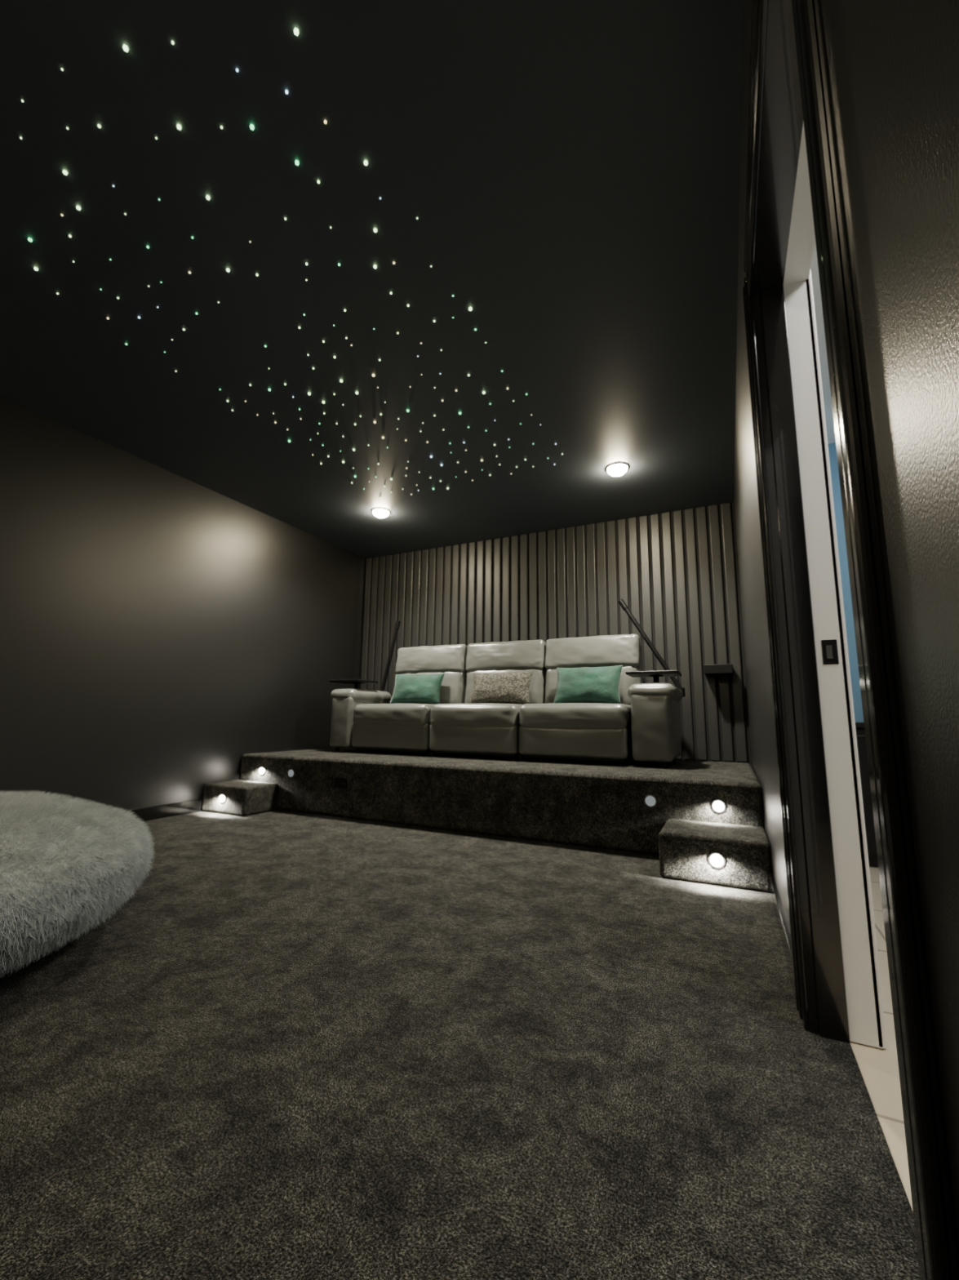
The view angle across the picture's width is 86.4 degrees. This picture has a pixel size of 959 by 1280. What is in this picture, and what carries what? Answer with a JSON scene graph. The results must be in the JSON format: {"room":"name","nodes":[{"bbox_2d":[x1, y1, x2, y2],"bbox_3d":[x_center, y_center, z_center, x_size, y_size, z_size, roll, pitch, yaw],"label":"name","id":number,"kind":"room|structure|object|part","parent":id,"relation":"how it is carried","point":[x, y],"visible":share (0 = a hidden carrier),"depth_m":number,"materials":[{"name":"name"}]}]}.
{"room":"home theater","nodes":[
{"label":"home theater","id":0,"kind":"room"},
{"bbox_2d":[0,395,366,811],"bbox_3d":[-2.779,-0.114,3.111,0.120,2.600,6.480,-4,-10,26],"label":"wall","id":1,"kind":"structure","parent":0,"point":[160,629],"depth_m":3.71,"materials":[{"name":"black paint"}]},
{"bbox_2d":[124,799,201,822],"bbox_3d":[-3.144,0.989,2.054,0.016,0.095,4.390,-4,-10,26],"label":"baseboard","id":2,"kind":"structure","parent":1,"relation":"attached to","point":[148,813],"depth_m":3.76,"materials":[{"name":"black"}]},
{"bbox_2d":[0,0,742,558],"bbox_3d":[-0.963,-1.559,2.448,4.084,0.100,6.480,-4,-10,26],"label":"ceiling","id":3,"kind":"structure","parent":0,"point":[568,171],"depth_m":2.04,"materials":[{"name":"black paint"}]},
{"bbox_2d":[62,169,67,175],"bbox_3d":[-1.423,-1.613,1.755,0.020,0.018,0.014,-4,-10,26],"label":"recessed light","id":4,"kind":"object","parent":3,"relation":"in","point":[64,171],"depth_m":1.76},
{"bbox_2d":[122,44,128,52],"bbox_3d":[-0.986,-1.659,1.426,0.016,0.018,0.014,-4,-10,26],"label":"recessed light","id":5,"kind":"object","parent":3,"relation":"in","point":[125,47],"depth_m":1.43,"materials":[{"name":"white"}]},
{"bbox_2d":[176,124,181,129],"bbox_3d":[-0.950,-1.629,1.616,0.016,0.018,0.013,-4,-10,26],"label":"recessed light","id":6,"kind":"object","parent":3,"relation":"in","point":[179,126],"depth_m":1.62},
{"bbox_2d":[249,124,254,130],"bbox_3d":[-0.717,-1.627,1.614,0.016,0.018,0.015,-4,-10,26],"label":"recessed light","id":7,"kind":"object","parent":3,"relation":"in","point":[251,126],"depth_m":1.62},
{"bbox_2d":[293,27,298,35],"bbox_3d":[-0.497,-1.659,1.387,0.015,0.018,0.014,-4,-10,26],"label":"recessed light","id":8,"kind":"object","parent":3,"relation":"in","point":[295,31],"depth_m":1.39,"materials":[{"name":"white"}]},
{"bbox_2d":[371,507,390,518],"bbox_3d":[-0.900,-1.144,4.658,0.168,0.056,0.168,-4,-10,26],"label":"recessed light","id":9,"kind":"object","parent":3,"relation":"in","point":[380,513],"depth_m":4.61,"materials":[{"name":"white"}]},
{"bbox_2d":[605,462,629,476],"bbox_3d":[1.025,-1.253,3.799,0.168,0.056,0.168,-4,-10,26],"label":"recessed light","id":10,"kind":"object","parent":3,"relation":"in","point":[615,469],"depth_m":3.76,"materials":[{"name":"white"}]},
{"bbox_2d":[0,808,919,1279],"bbox_3d":[-0.229,1.073,1.676,5.780,0.120,6.480,-4,-10,26],"label":"floor","id":11,"kind":"structure","parent":0,"point":[306,1046],"depth_m":1.07,"materials":[{"name":"grey carpet"}]},
{"bbox_2d":[0,789,155,977],"bbox_3d":[-1.938,0.738,1.537,1.626,0.443,1.589,-4,-10,26],"label":"bean bag","id":12,"kind":"object","parent":11,"relation":"on","point":[66,864],"visible":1,"depth_m":1.50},
{"bbox_2d":[202,779,278,816],"bbox_3d":[-1.902,1.249,4.069,0.479,0.212,0.330,-4,-10,26],"label":"carpeted step","id":13,"kind":"structure","parent":11,"relation":"on","point":[243,797],"depth_m":3.95,"materials":[{"name":"grey carpet"}]},
{"bbox_2d":[218,793,226,803],"bbox_3d":[-1.976,1.216,3.920,0.072,0.072,0.008,-4,-10,26],"label":"step light","id":14,"kind":"object","parent":13,"relation":"attached to","point":[222,797],"visible":1,"depth_m":3.92,"materials":[{"name":"silver metal"}]},
{"bbox_2d":[240,746,764,854],"bbox_3d":[0.048,1.179,4.166,3.912,0.423,1.520,-4,-10,26],"label":"carpeted platform","id":15,"kind":"object","parent":11,"relation":"on","point":[593,803],"visible":0.72,"depth_m":3.33,"materials":[{"name":"grey carpet"}]},
{"bbox_2d":[258,766,265,775],"bbox_3d":[-1.803,1.083,4.228,0.072,0.072,0.008,-4,-10,26],"label":"step light","id":16,"kind":"object","parent":15,"relation":"attached to","point":[261,770],"visible":1,"depth_m":4.22,"materials":[{"name":"silver metal"}]},
{"bbox_2d":[288,768,294,777],"bbox_3d":[-1.506,1.065,4.085,0.072,0.072,0.008,-4,-10,26],"label":"step light","id":17,"kind":"object","parent":15,"relation":"attached to","point":[291,772],"visible":1,"depth_m":4.08,"materials":[{"name":"silver metal"}]},
{"bbox_2d":[328,599,685,768],"bbox_3d":[0.090,0.341,4.494,3.150,1.331,0.794,-4,-10,26],"label":"recliner sofa","id":18,"kind":"object","parent":15,"relation":"on","point":[645,726],"visible":0.95,"depth_m":4.15,"materials":[{"name":"grey leather"}]},
{"bbox_3d":[-1.135,0.797,5.008,0.261,0.478,0.721,-4,-10,26],"label":"arm","id":19,"kind":"part","parent":18,"relation":"part of","materials":[{"name":"grey leather"}]},
{"bbox_2d":[380,620,400,691],"bbox_3d":[-0.929,0.202,5.292,0.242,0.810,0.050,-5,-10,32],"label":"light","id":20,"kind":"object","parent":18,"relation":"on","point":[397,623],"depth_m":5.28,"materials":[{"name":"black plastic"}]},
{"bbox_3d":[-0.776,0.838,4.484,0.804,0.227,0.134,-4,-10,26],"label":"footrest panel","id":21,"kind":"part","parent":18,"relation":"part of","materials":[{"name":"grey leather"}]},
{"bbox_2d":[353,702,433,725],"bbox_3d":[-0.684,0.696,4.691,0.805,0.227,0.568,-4,-10,26],"label":"seat cushion","id":22,"kind":"object","parent":18,"relation":"on","point":[364,713],"depth_m":4.43,"materials":[{"name":"grey leather"}]},
{"bbox_3d":[-0.639,0.911,4.758,0.741,0.205,0.640,-4,-10,26],"label":"seat","id":23,"kind":"part","parent":18,"relation":"part of","materials":[{"name":"black leather"}]},
{"bbox_2d":[389,672,444,703],"bbox_3d":[-0.582,0.452,4.745,0.524,0.288,0.169,-2,-9,19],"label":"throw pillow","id":24,"kind":"object","parent":18,"relation":"on","point":[408,688],"visible":0.96,"depth_m":4.68,"materials":[{"name":"teal fabric"}]},
{"bbox_3d":[-0.050,0.793,4.134,0.789,0.227,0.134,-4,-10,26],"label":"footrest panel","id":25,"kind":"part","parent":18,"relation":"part of","materials":[{"name":"grey leather"}]},
{"bbox_2d":[430,702,522,727],"bbox_3d":[0.043,0.651,4.343,0.790,0.226,0.570,-4,-10,26],"label":"seat cushion","id":26,"kind":"object","parent":18,"relation":"on","point":[452,714],"depth_m":4.08,"materials":[{"name":"grey leather"}]},
{"bbox_3d":[0.087,0.866,4.409,0.726,0.205,0.640,-4,-10,26],"label":"seat","id":27,"kind":"part","parent":18,"relation":"part of","materials":[{"name":"black leather"}]},
{"bbox_2d":[468,671,533,703],"bbox_3d":[0.179,0.409,4.370,0.560,0.278,0.161,-4,-10,26],"label":"throw pillow","id":28,"kind":"object","parent":18,"relation":"on","point":[497,687],"visible":0.94,"depth_m":4.31,"materials":[{"name":"beige fabric"}]},
{"bbox_3d":[0.682,0.747,3.783,0.813,0.226,0.133,-4,-10,26],"label":"footrest panel","id":29,"kind":"part","parent":18,"relation":"part of","materials":[{"name":"grey leather"}]},
{"bbox_2d":[519,702,631,731],"bbox_3d":[0.773,0.605,3.991,0.815,0.224,0.568,-4,-10,26],"label":"seat cushion","id":30,"kind":"object","parent":18,"relation":"on","point":[535,717],"depth_m":3.74,"materials":[{"name":"grey leather"}]},
{"bbox_3d":[0.819,0.821,4.058,0.751,0.205,0.640,-4,-10,26],"label":"seat","id":31,"kind":"part","parent":18,"relation":"part of","materials":[{"name":"black"}]},
{"bbox_2d":[553,665,622,703],"bbox_3d":[0.854,0.357,4.046,0.545,0.307,0.185,-5,-10,31],"label":"throw pillow","id":32,"kind":"object","parent":18,"relation":"on","point":[593,684],"visible":0.87,"depth_m":3.98,"materials":[{"name":"teal fabric"}]},
{"bbox_2d":[617,599,685,697],"bbox_3d":[1.396,0.052,4.176,0.493,0.825,0.050,-3,-9,23],"label":"light","id":33,"kind":"object","parent":18,"relation":"on","point":[621,602],"depth_m":4.17,"materials":[{"name":"black plastic"}]},
{"bbox_3d":[1.331,0.645,3.824,0.290,0.478,0.721,-4,-10,26],"label":"arm","id":34,"kind":"part","parent":18,"relation":"part of","materials":[{"name":"grey leather"}]},
{"bbox_2d":[644,794,657,807],"bbox_3d":[0.969,0.912,2.897,0.072,0.072,0.008,-4,-10,26],"label":"step light","id":35,"kind":"object","parent":15,"relation":"attached to","point":[650,800],"visible":1,"depth_m":2.89,"materials":[{"name":"silver metal"}]},
{"bbox_2d":[711,799,725,813],"bbox_3d":[1.284,0.893,2.745,0.072,0.072,0.008,-4,-10,26],"label":"step light","id":36,"kind":"object","parent":15,"relation":"attached to","point":[718,806],"visible":1,"depth_m":2.74,"materials":[{"name":"silver metal"}]},
{"bbox_2d":[658,818,772,892],"bbox_3d":[1.169,1.053,2.545,0.478,0.212,0.420,-4,-10,26],"label":"carpeted step","id":37,"kind":"structure","parent":11,"relation":"on","point":[685,846],"depth_m":2.38,"materials":[{"name":"grey carpet"}]},
{"bbox_2d":[708,852,725,868],"bbox_3d":[1.090,1.013,2.349,0.072,0.072,0.008,-4,-10,26],"label":"step light","id":38,"kind":"object","parent":37,"relation":"attached to","point":[716,860],"visible":1,"depth_m":2.35,"materials":[{"name":"silver metal"}]},
{"bbox_2d":[855,721,878,866],"bbox_3d":[2.378,0.836,2.820,0.890,0.750,0.460,-4,-10,26],"label":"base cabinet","id":39,"kind":"object","parent":11,"relation":"on","point":[860,726],"visible":0.02,"depth_m":2.72,"materials":[{"name":"black wood"}]},
{"bbox_2d":[360,502,751,765],"bbox_3d":[0.426,0.220,5.076,3.914,2.600,0.140,-4,-10,26],"label":"wall","id":40,"kind":"structure","parent":0,"point":[676,572],"depth_m":4.76,"materials":[{"name":"grey wood"}]},
{"bbox_2d":[703,663,733,675],"bbox_3d":[1.932,0.243,4.132,0.210,0.075,0.220,-4,-10,26],"label":"wall shelf","id":41,"kind":"object","parent":40,"relation":"attached to","point":[722,669],"visible":1,"depth_m":4.04,"materials":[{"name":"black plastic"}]},
{"bbox_2d":[810,243,835,444],"bbox_3d":[1.622,-1.725,1.163,1.695,0.100,6.200,-4,-10,26],"label":"wall","id":42,"kind":"structure","parent":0,"point":[814,268],"depth_m":2.57,"materials":[{"name":"white paint"}]},
{"bbox_2d":[827,442,863,722],"bbox_3d":[2.658,-0.047,3.148,1.531,2.600,0.100,-4,-10,26],"label":"wall","id":43,"kind":"structure","parent":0,"point":[851,635],"depth_m":3.29,"materials":[{"name":"blue paint"}]},
{"bbox_2d":[733,0,958,1251],"bbox_3d":[0.858,-0.338,1.364,0.135,2.600,6.480,-4,-10,26],"label":"wall","id":44,"kind":"structure","parent":0,"point":[893,65],"depth_m":0.39,"materials":[{"name":"black paint"}]},
{"bbox_2d":[752,0,803,296],"bbox_3d":[0.661,-1.126,1.118,0.080,0.020,0.950,-4,-10,26],"label":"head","id":45,"kind":"object","parent":44,"relation":"attached to","point":[782,120],"visible":0.89,"depth_m":1.15},
{"bbox_2d":[768,871,795,999],"bbox_3d":[1.068,0.998,1.805,0.016,0.095,0.990,-4,-10,26],"label":"baseboard","id":46,"kind":"structure","parent":44,"relation":"attached to","point":[784,932],"depth_m":1.71,"materials":[{"name":"black wood"}]},
{"bbox_2d":[783,120,815,286],"bbox_3d":[0.726,-1.130,1.087,0.065,0.020,0.950,-4,-10,26],"label":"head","id":47,"kind":"object","parent":44,"relation":"attached to","point":[802,240],"visible":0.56,"depth_m":1.35},
{"bbox_2d":[760,284,850,1043],"bbox_3d":[0.863,-0.048,1.377,0.060,2.030,0.013,-4,-10,26],"label":"door stop","id":48,"kind":"object","parent":44,"relation":"attached to","point":[832,1006],"visible":1,"depth_m":1.35,"materials":[{"name":"black wood"}]},
{"bbox_2d":[752,279,883,1048],"bbox_3d":[0.890,-0.056,1.383,0.145,2.050,0.020,-4,-10,26],"label":"door frame","id":49,"kind":"structure","parent":44,"relation":"attached to","point":[851,899],"depth_m":1.34,"materials":[{"name":"white paint"}]},
{"bbox_2d":[821,639,839,664],"bbox_3d":[0.921,0.031,1.342,0.034,0.065,0.004,-4,-10,26],"label":"strike plate","id":50,"kind":"object","parent":44,"relation":"attached to","point":[829,647],"visible":1,"depth_m":1.34,"materials":[{"name":"black metal"}]},
{"bbox_2d":[805,270,887,1048],"bbox_3d":[0.966,-0.082,1.378,0.018,2.100,0.070,-4,-10,26],"label":"trim","id":51,"kind":"structure","parent":44,"relation":"attached to","point":[814,331],"depth_m":1.32,"materials":[{"name":"white paint"}]},
{"bbox_2d":[742,0,958,1279],"bbox_3d":[0.613,-0.164,1.008,0.018,2.145,1.150,-4,-10,26],"label":"door frame","id":52,"kind":"structure","parent":44,"relation":"in","point":[933,1208],"depth_m":0.49,"materials":[{"name":"black"}]}
]}

